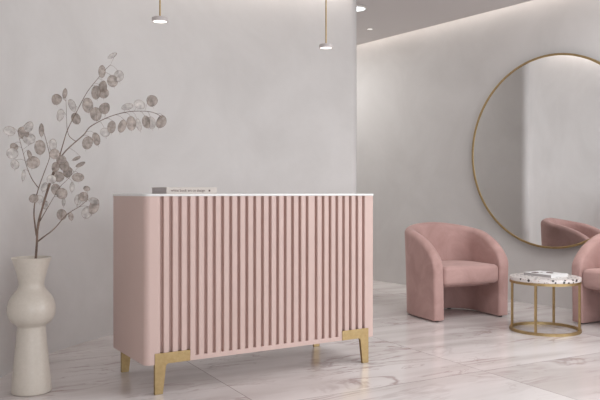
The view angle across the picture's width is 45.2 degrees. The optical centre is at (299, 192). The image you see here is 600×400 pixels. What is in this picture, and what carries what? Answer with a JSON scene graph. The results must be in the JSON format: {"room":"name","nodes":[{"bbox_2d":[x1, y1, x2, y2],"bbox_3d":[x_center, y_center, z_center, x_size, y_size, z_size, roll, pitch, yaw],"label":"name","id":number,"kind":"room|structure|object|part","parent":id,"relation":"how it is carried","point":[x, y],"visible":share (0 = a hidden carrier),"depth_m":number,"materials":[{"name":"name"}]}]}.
{"room":"salon","nodes":[
{"label":"salon","id":0,"kind":"room"},
{"bbox_2d":[0,0,356,377],"bbox_3d":[-1.823,-0.550,3.914,4.755,3.300,13.829,0,0,0],"label":"wall","id":1,"kind":"structure","parent":0,"point":[249,98],"depth_m":5.94,"materials":[{"name":"paint"}]},
{"bbox_2d":[0,280,599,399],"bbox_3d":[0.500,1.150,4.650,9.400,0.100,15.700,0,0,0],"label":"floor","id":2,"kind":"structure","parent":0,"point":[470,354],"depth_m":4.51,"materials":[{"name":"stone"}]},
{"bbox_2d":[7,256,55,395],"bbox_3d":[-1.488,0.728,3.990,0.256,0.744,0.256,0,0,0],"label":"vase","id":3,"kind":"object","parent":2,"relation":"on","point":[31,306],"visible":1,"depth_m":3.91,"materials":[{"name":"beige ceramic"}]},
{"bbox_2d":[3,53,166,258],"bbox_3d":[-1.147,-0.159,3.994,0.881,1.304,0.390,0,0,0],"label":"branch","id":4,"kind":"object","parent":3,"relation":"in","point":[101,91],"visible":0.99,"depth_m":3.94,"materials":[{"name":"grey plant"}]},
{"bbox_3d":[-1.473,-0.176,3.911,0.111,0.307,0.018,0,0,-30],"label":"stem","id":5,"kind":"part","parent":4,"relation":"part of","materials":[{"name":"brown plant"}]},
{"bbox_3d":[-1.423,-0.043,3.947,0.132,0.565,0.033,0,0,37],"label":"stem","id":6,"kind":"part","parent":4,"relation":"part of","materials":[{"name":"brown plant"}]},
{"bbox_3d":[-1.374,0.021,4.058,0.198,0.283,0.025,0,0,-38],"label":"stem","id":7,"kind":"part","parent":4,"relation":"part of","materials":[{"name":"brown plant"}]},
{"bbox_3d":[-1.295,0.150,3.918,0.344,0.239,0.022,0,0,23],"label":"stem","id":8,"kind":"part","parent":4,"relation":"part of","materials":[{"name":"brown plant"}]},
{"bbox_3d":[-1.278,-0.267,4.073,0.366,0.947,0.178,0,0,0],"label":"stem","id":9,"kind":"part","parent":4,"relation":"part of","materials":[{"name":"brown plant"}]},
{"bbox_3d":[-1.104,0.027,3.916,0.753,0.933,0.235,0,0,0],"label":"stem","id":10,"kind":"part","parent":4,"relation":"part of","materials":[{"name":"brown plant"}]},
{"bbox_2d":[113,194,372,394],"bbox_3d":[-0.329,0.552,4.552,1.566,1.096,0.600,0,0,-32],"label":"reception desk","id":11,"kind":"object","parent":2,"relation":"on","point":[196,276],"visible":1,"depth_m":4.24,"materials":[{"name":"pink paint"}]},
{"bbox_3d":[-1.010,0.988,4.473,0.207,0.224,0.020,0,0,-32],"label":"leg","id":12,"kind":"part","parent":11,"relation":"part of","materials":[{"name":"gold metal"}]},
{"bbox_3d":[-0.706,0.988,3.979,0.207,0.224,0.020,0,0,-32],"label":"leg","id":13,"kind":"part","parent":11,"relation":"part of","materials":[{"name":"gold metal"}]},
{"bbox_2d":[151,187,216,193],"bbox_3d":[-0.678,-0.014,4.205,0.308,0.037,0.246,0,0,-32],"label":"book","id":14,"kind":"object","parent":11,"relation":"on","point":[155,190],"visible":1,"depth_m":4.10,"materials":[{"name":"grey paper"}]},
{"bbox_2d":[113,194,372,195],"bbox_3d":[-0.329,0.011,4.552,1.566,0.014,0.598,0,0,-32],"label":"countertop","id":15,"kind":"structure","parent":11,"relation":"on","point":[113,194],"depth_m":4.23,"materials":[{"name":"white stone"}]},
{"bbox_3d":[0.352,0.988,4.630,0.207,0.224,0.020,0,0,-32],"label":"leg","id":16,"kind":"part","parent":11,"relation":"part of","materials":[{"name":"gold metal"}]},
{"bbox_2d":[405,222,507,321],"bbox_3d":[1.362,0.688,6.558,0.817,0.825,0.681,0,0,-23],"label":"barrel armchair","id":17,"kind":"object","parent":2,"relation":"on","point":[448,265],"visible":1,"depth_m":6.41,"materials":[{"name":"pink fabric"}]},
{"bbox_3d":[1.361,0.809,6.560,0.580,0.031,0.426,0,0,-24],"label":"seat","id":18,"kind":"part","parent":17,"relation":"part of","materials":[{"name":"pink fabric"}]},
{"bbox_2d":[442,260,497,285],"bbox_3d":[1.389,0.709,6.497,0.580,0.173,0.544,0,0,-24],"label":"seat cushion","id":19,"kind":"object","parent":17,"relation":"on","point":[454,272],"depth_m":6.28,"materials":[{"name":"pink fabric"}]},
{"bbox_2d":[509,273,581,336],"bbox_3d":[1.967,0.884,5.780,0.552,0.432,0.552,0,0,19],"label":"side table","id":20,"kind":"object","parent":2,"relation":"on","point":[517,278],"visible":0.91,"depth_m":5.62,"materials":[{"name":"stone"}]},
{"bbox_3d":[1.747,0.898,5.927,0.016,0.368,0.018,0,0,34],"label":"leg","id":21,"kind":"part","parent":20,"relation":"part of","materials":[{"name":"gold metal"}]},
{"bbox_3d":[1.820,0.898,5.560,0.018,0.368,0.016,0,0,34],"label":"leg","id":22,"kind":"part","parent":20,"relation":"part of","materials":[{"name":"gold metal"}]},
{"bbox_2d":[524,271,567,277],"bbox_3d":[1.986,0.657,5.825,0.210,0.022,0.270,0,0,-33],"label":"magazine","id":23,"kind":"object","parent":20,"relation":"on","point":[547,274],"visible":1,"depth_m":5.78,"materials":[{"name":"grey paper"}]},
{"bbox_3d":[2.114,0.898,6.000,0.018,0.368,0.016,0,0,34],"label":"leg","id":24,"kind":"part","parent":20,"relation":"part of","materials":[{"name":"gold metal"}]},
{"bbox_3d":[2.187,0.898,5.633,0.016,0.368,0.018,0,0,34],"label":"leg","id":25,"kind":"part","parent":20,"relation":"part of","materials":[{"name":"gold metal"}]},
{"bbox_2d":[572,233,599,323],"bbox_3d":[2.765,0.688,5.911,0.636,0.825,0.816,0,0,-30],"label":"barrel armchair","id":26,"kind":"object","parent":2,"relation":"on","point":[586,263],"visible":0.9,"depth_m":6.06,"materials":[{"name":"pink fabric"}]},
{"bbox_2d":[583,268,599,289],"bbox_3d":[2.708,0.709,5.878,0.499,0.173,0.580,0,0,-30],"label":"seat cushion","id":27,"kind":"object","parent":26,"relation":"on","point":[591,276],"depth_m":5.93,"materials":[{"name":"pink fabric"}]},
{"bbox_2d":[356,0,531,44],"bbox_3d":[1.423,-1.895,4.298,7.155,0.030,14.596,0,0,0],"label":"ceiling","id":28,"kind":"structure","parent":0,"point":[387,18],"depth_m":7.54,"materials":[{"name":"white paint"}]},
{"bbox_2d":[152,0,167,23],"bbox_3d":[-0.914,-1.499,4.700,0.105,0.762,0.105,0,0,0],"label":"pendant lamp","id":29,"kind":"object","parent":28,"relation":"hanging from","point":[159,19],"visible":1,"depth_m":4.68,"materials":[{"name":"grey"}]},
{"bbox_3d":[-0.914,-1.502,4.700,0.011,0.716,0.011,0,0,0],"label":"rod","id":30,"kind":"part","parent":29,"relation":"part of","materials":[{"name":"gold metal"}]},
{"bbox_2d":[153,20,166,22],"bbox_3d":[-0.914,-1.121,4.700,0.091,0.002,0.091,0,0,0],"label":"diffuser","id":31,"kind":"object","parent":29,"relation":"attached to","point":[154,21],"depth_m":4.70,"materials":[{"name":"white"}]},
{"bbox_2d":[319,0,332,48],"bbox_3d":[0.200,-1.496,5.530,0.105,0.767,0.105,0,0,0],"label":"pendant lamp","id":32,"kind":"object","parent":28,"relation":"hanging from","point":[325,45],"visible":1,"depth_m":5.53,"materials":[{"name":"gold"}]},
{"bbox_3d":[0.200,-1.500,5.530,0.011,0.721,0.011,0,0,0],"label":"rod","id":33,"kind":"part","parent":32,"relation":"part of","materials":[{"name":"gold metal"}]},
{"bbox_2d":[357,5,366,11],"bbox_3d":[0.562,-1.866,7.270,0.220,0.020,0.220,0,0,0],"label":"recessed light","id":34,"kind":"object","parent":28,"relation":"in","point":[359,7],"visible":0.39,"depth_m":7.25,"materials":[{"name":"white"}]},
{"bbox_2d":[357,0,599,308],"bbox_3d":[2.051,-0.550,7.692,0.200,3.300,10.340,0,0,-36],"label":"wall","id":35,"kind":"structure","parent":0,"point":[422,94],"depth_m":8.11,"materials":[{"name":"paint"}]},
{"bbox_2d":[472,53,599,248],"bbox_3d":[2.412,-0.400,6.928,0.041,1.870,1.870,0,0,-38],"label":"round mirror","id":36,"kind":"object","parent":35,"relation":"attached to","point":[536,141],"visible":0.98,"depth_m":6.97,"materials":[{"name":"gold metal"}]}
]}

